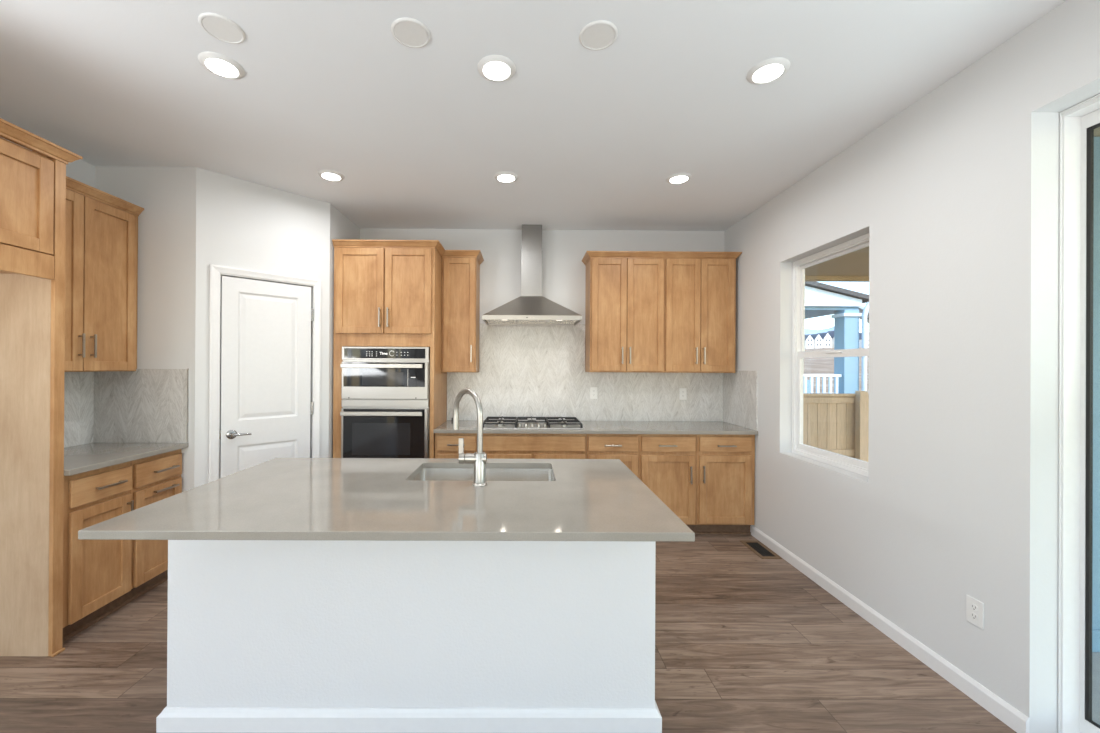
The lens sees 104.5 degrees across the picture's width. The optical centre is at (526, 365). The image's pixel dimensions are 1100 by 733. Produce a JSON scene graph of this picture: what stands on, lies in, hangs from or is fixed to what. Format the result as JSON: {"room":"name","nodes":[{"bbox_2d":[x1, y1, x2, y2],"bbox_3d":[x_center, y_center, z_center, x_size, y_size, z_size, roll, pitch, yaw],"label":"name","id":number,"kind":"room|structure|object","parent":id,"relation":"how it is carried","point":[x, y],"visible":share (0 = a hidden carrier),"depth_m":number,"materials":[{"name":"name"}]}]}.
{"room":"kitchen","nodes":[
{"label":"kitchen","id":0,"kind":"room"},
{"bbox_2d":[1,137,94,187],"bbox_3d":[-3.066,0.030,-0.147,0.200,2.819,8.740,0,0,0],"label":"wall","id":1,"kind":"structure","parent":0,"point":[79,170],"depth_m":2.84,"materials":[{"name":"paint"}]},
{"bbox_2d":[0,137,53,279],"bbox_3d":[-2.641,-0.728,1.647,0.658,0.600,0.932,0,0,0],"label":"upper cabinet","id":2,"kind":"object","parent":1,"relation":"attached to","point":[26,176],"visible":1,"depth_m":2.00,"materials":[{"name":"brown wood"}]},
{"bbox_2d":[0,118,143,215],"bbox_3d":[-2.499,-1.056,2.056,0.388,0.056,1.752,0,0,0],"label":"crown molding","id":3,"kind":"structure","parent":2,"relation":"on","point":[9,131],"depth_m":2.12,"materials":[{"name":"brown wood"}]},
{"bbox_2d":[64,372,93,447],"bbox_3d":[-2.977,0.283,2.545,0.008,0.492,0.766,0,0,0],"label":"tile backsplash","id":4,"kind":"structure","parent":1,"relation":"attached to","point":[78,386],"depth_m":2.82,"materials":[{"name":"tile"}]},
{"bbox_2d":[65,189,137,371],"bbox_3d":[-2.801,-0.495,2.548,0.350,1.066,0.762,0,0,0],"label":"upper cabinet","id":5,"kind":"object","parent":1,"relation":"attached to","point":[101,242],"visible":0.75,"depth_m":2.66,"materials":[{"name":"brown wood"}]},
{"bbox_2d":[95,166,195,491],"bbox_3d":[-2.635,0.038,2.981,0.694,2.819,0.100,0,0,0],"label":"wall","id":6,"kind":"structure","parent":0,"point":[166,304],"depth_m":2.93,"materials":[{"name":"paint"}]},
{"bbox_2d":[93,368,188,442],"bbox_3d":[-2.652,0.276,2.925,0.644,0.512,0.010,0,0,0],"label":"tile backsplash","id":7,"kind":"structure","parent":6,"relation":"attached to","point":[140,405],"depth_m":2.92,"materials":[{"name":"tile"}]},
{"bbox_2d":[194,167,329,487],"bbox_3d":[-2.011,0.042,3.288,0.100,2.819,0.896,0,0,44],"label":"wall","id":8,"kind":"structure","parent":0,"point":[243,224],"depth_m":3.17,"materials":[{"name":"paint"}]},
{"bbox_2d":[208,264,320,482],"bbox_3d":[-2.004,0.372,3.282,0.120,2.160,0.744,0,0,44],"label":"door frame","id":9,"kind":"structure","parent":8,"relation":"attached to","point":[215,270],"depth_m":3.08,"materials":[{"name":"paint"}]},
{"bbox_2d":[219,276,313,477],"bbox_3d":[-1.964,0.400,3.248,0.102,2.080,0.627,0,0,44],"label":"door","id":10,"kind":"structure","parent":8,"relation":"in","point":[266,407],"depth_m":3.24,"materials":[{"name":"paint"}]},
{"bbox_2d":[328,204,359,457],"bbox_3d":[-1.713,0.045,3.901,0.100,2.819,0.658,0,0,0],"label":"wall","id":11,"kind":"structure","parent":0,"point":[341,227],"depth_m":3.63,"materials":[{"name":"paint"}]},
{"bbox_2d":[0,535,1016,732],"bbox_3d":[-0.513,1.514,-0.136,5.320,0.120,9.140,0,0,0],"label":"floor","id":12,"kind":"structure","parent":0,"point":[745,642],"depth_m":2.04,"materials":[{"name":"brown wood"}]},
{"bbox_2d":[0,159,65,656],"bbox_3d":[-2.659,0.209,2.136,0.637,2.474,0.056,0,0,0],"label":"panel","id":13,"kind":"object","parent":12,"relation":"on","point":[32,309],"visible":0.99,"depth_m":2.11,"materials":[{"name":"brown wood"}]},
{"bbox_2d":[63,461,133,641],"bbox_3d":[-2.654,1.004,2.356,0.659,0.884,0.385,0,0,0],"label":"base cabinet","id":14,"kind":"object","parent":12,"relation":"on","point":[96,573],"visible":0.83,"depth_m":2.32,"materials":[{"name":"brown wood"}]},
{"bbox_2d":[64,443,187,475],"bbox_3d":[-2.655,0.547,2.546,0.654,0.030,0.766,0,0,0],"label":"countertop","id":15,"kind":"structure","parent":14,"relation":"on","point":[82,458],"depth_m":2.58,"materials":[{"name":"stone"}]},
{"bbox_2d":[121,449,181,605],"bbox_3d":[-2.656,1.005,2.739,0.659,0.884,0.376,0,0,0],"label":"base cabinet","id":16,"kind":"object","parent":12,"relation":"on","point":[155,478],"visible":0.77,"depth_m":2.69,"materials":[{"name":"brown wood"}]},
{"bbox_2d":[333,247,446,457],"bbox_3d":[-1.221,0.227,3.901,0.858,2.460,0.662,0,0,0],"label":"tall cabinet","id":17,"kind":"object","parent":12,"relation":"on","point":[384,297],"visible":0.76,"depth_m":3.62,"materials":[{"name":"brown wood"}]},
{"bbox_2d":[340,347,429,457],"bbox_3d":[-1.203,0.380,3.842,0.736,1.074,0.602,0,0,0],"label":"double oven","id":18,"kind":"object","parent":17,"relation":"in","point":[385,412],"visible":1,"depth_m":3.59,"materials":[{"name":"metal"}]},
{"bbox_2d":[332,239,483,263],"bbox_3d":[-0.947,-1.030,3.742,1.380,0.056,0.460,0,0,-27],"label":"crown molding","id":19,"kind":"structure","parent":17,"relation":"on","point":[436,244],"depth_m":3.61,"materials":[{"name":"brown wood"}]},
{"bbox_2d":[156,540,661,732],"bbox_3d":[-0.463,1.015,2.061,2.002,0.886,0.750,0,0,0],"label":"kitchen island","id":20,"kind":"object","parent":12,"relation":"on","point":[264,636],"visible":0.76,"depth_m":1.71,"materials":[{"name":"paint"}]},
{"bbox_2d":[78,458,694,541],"bbox_3d":[-0.456,0.557,1.933,2.006,0.030,1.101,0,0,0],"label":"island countertop","id":21,"kind":"structure","parent":20,"relation":"on","point":[369,499],"depth_m":1.62,"materials":[{"name":"stone"}]},
{"bbox_2d":[452,388,486,486],"bbox_3d":[-0.296,0.325,1.986,0.262,0.436,0.119,0,0,43],"label":"faucet","id":22,"kind":"object","parent":21,"relation":"on","point":[479,458],"visible":1,"depth_m":1.93,"materials":[{"name":"silver metal"}]},
{"bbox_2d":[411,468,553,480],"bbox_3d":[-0.219,0.680,2.186,0.765,0.210,0.423,0,0,0],"label":"sink","id":23,"kind":"object","parent":21,"relation":"in","point":[426,474],"visible":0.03,"depth_m":2.38,"materials":[{"name":"metal"}]},
{"bbox_2d":[435,433,476,457],"bbox_3d":[-0.605,1.018,3.912,0.372,0.884,0.642,0,0,0],"label":"base cabinet","id":24,"kind":"object","parent":12,"relation":"on","point":[446,444],"visible":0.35,"depth_m":3.62,"materials":[{"name":"brown wood"}]},
{"bbox_2d":[483,433,585,458],"bbox_3d":[0.045,1.022,3.916,0.924,0.884,0.642,0,0,0],"label":"base cabinet","id":25,"kind":"object","parent":12,"relation":"on","point":[496,445],"visible":0.23,"depth_m":3.63,"materials":[{"name":"brown wood"}]},
{"bbox_2d":[434,420,757,434],"bbox_3d":[0.588,0.567,3.922,2.756,0.030,0.639,0,0,0],"label":"countertop","id":26,"kind":"structure","parent":25,"relation":"on","point":[465,426],"depth_m":3.68,"materials":[{"name":"stone"}]},
{"bbox_2d":[483,416,582,428],"bbox_3d":[0.048,0.520,3.894,0.868,0.056,0.490,0,0,0],"label":"gas cooktop","id":27,"kind":"object","parent":26,"relation":"in","point":[490,424],"visible":1,"depth_m":3.79,"materials":[{"name":"metal"}]},
{"bbox_2d":[483,421,582,428],"bbox_3d":[0.048,0.543,3.894,0.864,0.010,0.490,0,0,0],"label":"tray","id":28,"kind":"object","parent":27,"relation":"on","point":[524,425],"depth_m":3.73,"materials":[{"name":"metal"}]},
{"bbox_2d":[586,434,638,477],"bbox_3d":[0.735,1.026,3.920,0.452,0.884,0.642,0,0,0],"label":"base cabinet","id":29,"kind":"object","parent":12,"relation":"on","point":[624,447],"visible":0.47,"depth_m":3.63,"materials":[{"name":"brown wood"}]},
{"bbox_2d":[639,434,696,531],"bbox_3d":[1.212,1.028,3.922,0.497,0.884,0.642,0,0,0],"label":"base cabinet","id":30,"kind":"object","parent":12,"relation":"on","point":[667,462],"visible":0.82,"depth_m":3.65,"materials":[{"name":"brown wood"}]},
{"bbox_2d":[694,434,754,534],"bbox_3d":[1.712,1.031,3.925,0.499,0.884,0.642,0,0,0],"label":"base cabinet","id":31,"kind":"object","parent":12,"relation":"on","point":[725,505],"visible":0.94,"depth_m":3.65,"materials":[{"name":"brown wood"}]},
{"bbox_2d":[740,541,781,558],"bbox_3d":[1.867,1.471,3.400,0.156,0.004,0.330,0,0,0],"label":"floor vent","id":32,"kind":"object","parent":12,"relation":"in","point":[757,547],"visible":1,"depth_m":3.38,"materials":[{"name":"metal"}]},
{"bbox_2d":[0,0,1065,230],"bbox_3d":[-0.497,-1.461,-0.130,5.320,0.208,9.139,0,0,0],"label":"ceiling","id":33,"kind":"structure","parent":0,"point":[418,138],"depth_m":2.13,"materials":[{"name":"paint"}]},
{"bbox_2d":[198,51,244,78],"bbox_3d":[-1.388,-1.359,1.937,0.176,0.014,0.176,0,0,0],"label":"recessed light","id":34,"kind":"object","parent":33,"relation":"in","point":[221,65],"visible":1,"depth_m":1.92,"materials":[{"name":"white plastic"}]},
{"bbox_2d":[318,170,344,180],"bbox_3d":[-1.402,-1.357,3.050,0.176,0.014,0.176,0,0,0],"label":"recessed light","id":35,"kind":"object","parent":33,"relation":"in","point":[330,175],"visible":1,"depth_m":3.03,"materials":[{"name":"white plastic"}]},
{"bbox_2d":[477,55,515,81],"bbox_3d":[-0.137,-1.352,1.947,0.176,0.014,0.176,0,0,0],"label":"recessed light","id":36,"kind":"object","parent":33,"relation":"in","point":[494,68],"visible":1,"depth_m":1.93,"materials":[{"name":"white plastic"}]},
{"bbox_2d":[494,171,517,182],"bbox_3d":[-0.148,-1.350,3.060,0.176,0.014,0.176,0,0,0],"label":"recessed light","id":37,"kind":"object","parent":33,"relation":"in","point":[504,176],"visible":1,"depth_m":3.04,"materials":[{"name":"white plastic"}]},
{"bbox_2d":[666,173,691,183],"bbox_3d":[1.098,-1.343,3.064,0.176,0.014,0.176,0,0,0],"label":"recessed light","id":38,"kind":"object","parent":33,"relation":"in","point":[677,178],"visible":1,"depth_m":3.05,"materials":[{"name":"white plastic"}]},
{"bbox_2d":[746,57,789,84],"bbox_3d":[1.109,-1.345,1.953,0.176,0.014,0.176,0,0,0],"label":"recessed light","id":39,"kind":"object","parent":33,"relation":"in","point":[772,69],"visible":1,"depth_m":1.94,"materials":[{"name":"white plastic"}]},
{"bbox_2d":[360,229,723,356],"bbox_3d":[-0.530,0.052,4.337,5.320,2.819,0.200,0,0,0],"label":"wall","id":40,"kind":"structure","parent":0,"point":[563,251],"depth_m":4.24,"materials":[{"name":"paint"}]},
{"bbox_2d":[441,257,479,371],"bbox_3d":[-0.628,-0.468,4.055,0.319,1.064,0.362,0,0,0],"label":"upper cabinet","id":41,"kind":"object","parent":40,"relation":"attached to","point":[460,326],"visible":1,"depth_m":3.92,"materials":[{"name":"brown wood"}]},
{"bbox_2d":[482,225,581,324],"bbox_3d":[0.049,-0.878,3.990,0.878,0.952,0.482,0,0,0],"label":"range hood","id":42,"kind":"object","parent":40,"relation":"attached to","point":[531,308],"visible":1,"depth_m":4.03,"materials":[{"name":"metal"}]},
{"bbox_2d":[447,323,722,420],"bbox_3d":[0.588,0.069,4.238,2.758,0.964,0.008,0,0,0],"label":"tile backsplash","id":43,"kind":"structure","parent":40,"relation":"attached to","point":[525,370],"depth_m":4.23,"materials":[{"name":"tile"}]},
{"bbox_2d":[590,387,596,398],"bbox_3d":[0.668,0.275,4.230,0.072,0.116,0.007,0,0,0],"label":"wall outlet","id":44,"kind":"object","parent":43,"relation":"attached to","point":[593,390],"visible":1,"depth_m":4.23,"materials":[{"name":"white plastic"}]},
{"bbox_2d":[679,388,686,399],"bbox_3d":[1.558,0.285,4.235,0.072,0.116,0.007,0,0,0],"label":"wall outlet","id":45,"kind":"object","parent":43,"relation":"attached to","point":[682,391],"visible":1,"depth_m":4.23,"materials":[{"name":"white plastic"}]},
{"bbox_2d":[585,258,664,372],"bbox_3d":[0.931,-0.463,4.064,0.689,1.056,0.362,0,0,0],"label":"upper cabinet","id":46,"kind":"object","parent":40,"relation":"attached to","point":[624,297],"visible":1,"depth_m":3.93,"materials":[{"name":"brown wood"}]},
{"bbox_2d":[582,251,741,265],"bbox_3d":[1.265,-1.018,4.073,1.431,0.056,0.348,0,0,0],"label":"crown molding","id":47,"kind":"structure","parent":40,"relation":"attached to","point":[589,254],"depth_m":3.92,"materials":[{"name":"brown wood"}]},
{"bbox_2d":[664,259,735,372],"bbox_3d":[1.607,-0.460,4.067,0.661,1.056,0.362,0,0,0],"label":"upper cabinet","id":48,"kind":"object","parent":40,"relation":"attached to","point":[700,294],"visible":0.99,"depth_m":3.93,"materials":[{"name":"brown wood"}]},
{"bbox_2d":[724,0,1099,732],"bbox_3d":[2.074,0.058,-0.119,0.160,2.819,8.740,0,0,0],"label":"wall","id":49,"kind":"structure","parent":0,"point":[955,195],"depth_m":1.99,"materials":[{"name":"paint"}]},
{"bbox_2d":[723,371,757,430],"bbox_3d":[1.966,0.303,3.936,0.008,0.510,0.608,0,0,0],"label":"tile backsplash","id":50,"kind":"structure","parent":49,"relation":"attached to","point":[740,388],"depth_m":3.88,"materials":[{"name":"tile"}]},
{"bbox_2d":[792,233,868,476],"bbox_3d":[2.103,-0.063,2.889,0.064,1.481,0.850,0,0,0],"label":"window","id":51,"kind":"structure","parent":49,"relation":"in","point":[851,464],"depth_m":3.25,"materials":[{"name":"plastic"}]},
{"bbox_2d":[750,525,1028,732],"bbox_3d":[1.965,1.431,2.695,0.014,0.083,2.046,0,0,0],"label":"baseboard","id":52,"kind":"structure","parent":49,"relation":"attached to","point":[1009,715],"depth_m":2.15,"materials":[{"name":"paint"}]},
{"bbox_2d":[966,595,983,629],"bbox_3d":[1.974,1.087,1.873,0.007,0.116,0.072,0,0,0],"label":"wall outlet","id":53,"kind":"object","parent":49,"relation":"attached to","point":[974,608],"visible":1,"depth_m":1.87,"materials":[{"name":"white plastic"}]},
{"bbox_2d":[971,604,977,611],"bbox_3d":[1.972,1.067,1.873,0.002,0.029,0.029,0,0,0],"label":"receptacle","id":54,"kind":"object","parent":53,"relation":"attached to","point":[974,607],"depth_m":1.87,"materials":[{"name":"white plastic"}]},
{"bbox_2d":[971,612,977,619],"bbox_3d":[1.972,1.106,1.873,0.002,0.029,0.029,0,0,0],"label":"receptacle","id":55,"kind":"object","parent":53,"relation":"attached to","point":[974,615],"depth_m":1.87,"materials":[{"name":"white plastic"}]},
{"bbox_2d":[1058,94,1099,732],"bbox_3d":[2.146,0.236,0.758,0.094,2.466,1.830,0,0,0],"label":"door","id":56,"kind":"structure","parent":49,"relation":"in","point":[1078,123],"depth_m":1.66,"materials":[{"name":"plastic"}]},
{"label":"outside","id":57,"kind":"structure","parent":0,"visible":0},
{"bbox_3d":[8.047,2.177,4.040,11.840,0.100,20.000,0,0,0],"label":"ground","id":58,"kind":"structure","parent":57,"visible":0},
{"bbox_2d":[803,282,868,392],"bbox_3d":[8.095,-0.670,10.894,6.300,5.620,3.903,0,0,0],"label":"porch","id":59,"kind":"object","parent":58,"relation":"on","point":[821,299],"visible":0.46,"depth_m":9.04,"materials":[{"name":"blue wood"}]},
{"bbox_2d":[803,391,868,461],"bbox_3d":[6.530,1.250,6.186,6.620,1.745,0.175,0,0,0],"label":"wooden fence","id":60,"kind":"object","parent":58,"relation":"on","point":[838,423],"visible":0.1,"depth_m":6.22,"materials":[{"name":"brown wood"}]},
{"bbox_2d":[1092,652,1099,724],"bbox_3d":[2.866,1.833,0.712,1.440,0.520,4.400,0,0,0],"label":"patio","id":61,"kind":"structure","parent":58,"relation":"on","point":[1095,655],"depth_m":2.08,"materials":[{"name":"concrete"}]},
{"bbox_2d":[1092,137,1099,651],"bbox_3d":[3.266,0.156,2.477,0.420,2.845,0.280,0,0,0],"label":"porch column","id":62,"kind":"structure","parent":61,"relation":"on","point":[1096,240],"depth_m":2.35,"materials":[{"name":"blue paint"}]},
{"bbox_2d":[805,127,1099,281],"bbox_3d":[4.532,-1.335,2.007,4.730,0.260,8.160,0,0,0],"label":"porch roof","id":63,"kind":"structure","parent":62,"relation":"on","point":[853,266],"depth_m":5.59,"materials":[{"name":"brown wood"}]},
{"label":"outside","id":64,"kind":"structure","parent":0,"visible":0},
{"bbox_2d":[803,347,868,393],"bbox_3d":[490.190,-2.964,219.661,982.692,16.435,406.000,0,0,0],"label":"hillside","id":65,"kind":"structure","parent":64,"point":[811,365],"depth_m":44.19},
{"bbox_2d":[805,334,813,347],"bbox_3d":[167.201,-14.106,255.609,5.200,8.650,9.450,0,0,0],"label":"house","id":66,"kind":"structure","parent":65,"relation":"on","point":[809,342],"depth_m":250.91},
{"bbox_2d":[810,334,822,347],"bbox_3d":[172.502,-14.277,255.638,5.200,9.050,9.450,0,0,0],"label":"house","id":67,"kind":"structure","parent":65,"relation":"on","point":[818,341],"depth_m":250.97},
{"bbox_2d":[817,332,831,347],"bbox_3d":[177.904,-14.648,255.668,5.600,9.850,9.450,0,0,0],"label":"house","id":68,"kind":"structure","parent":65,"relation":"on","point":[827,340],"depth_m":250.97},
{"bbox_2d":[828,331,833,347],"bbox_3d":[184.707,-15.311,255.706,7.000,11.250,9.450,0,0,0],"label":"house","id":69,"kind":"structure","parent":65,"relation":"on","point":[831,333],"depth_m":253.13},
{"bbox_2d":[859,333,868,347],"bbox_3d":[201.204,-14.622,255.794,6.600,10.050,9.450,0,0,0],"label":"house","id":70,"kind":"structure","parent":65,"relation":"on","point":[860,334],"depth_m":251.62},
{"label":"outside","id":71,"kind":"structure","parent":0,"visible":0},
{"bbox_2d":[805,327,868,334],"bbox_3d":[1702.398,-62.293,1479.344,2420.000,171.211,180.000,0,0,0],"label":"mountains","id":72,"kind":"structure","parent":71,"point":[807,331],"depth_m":1556.67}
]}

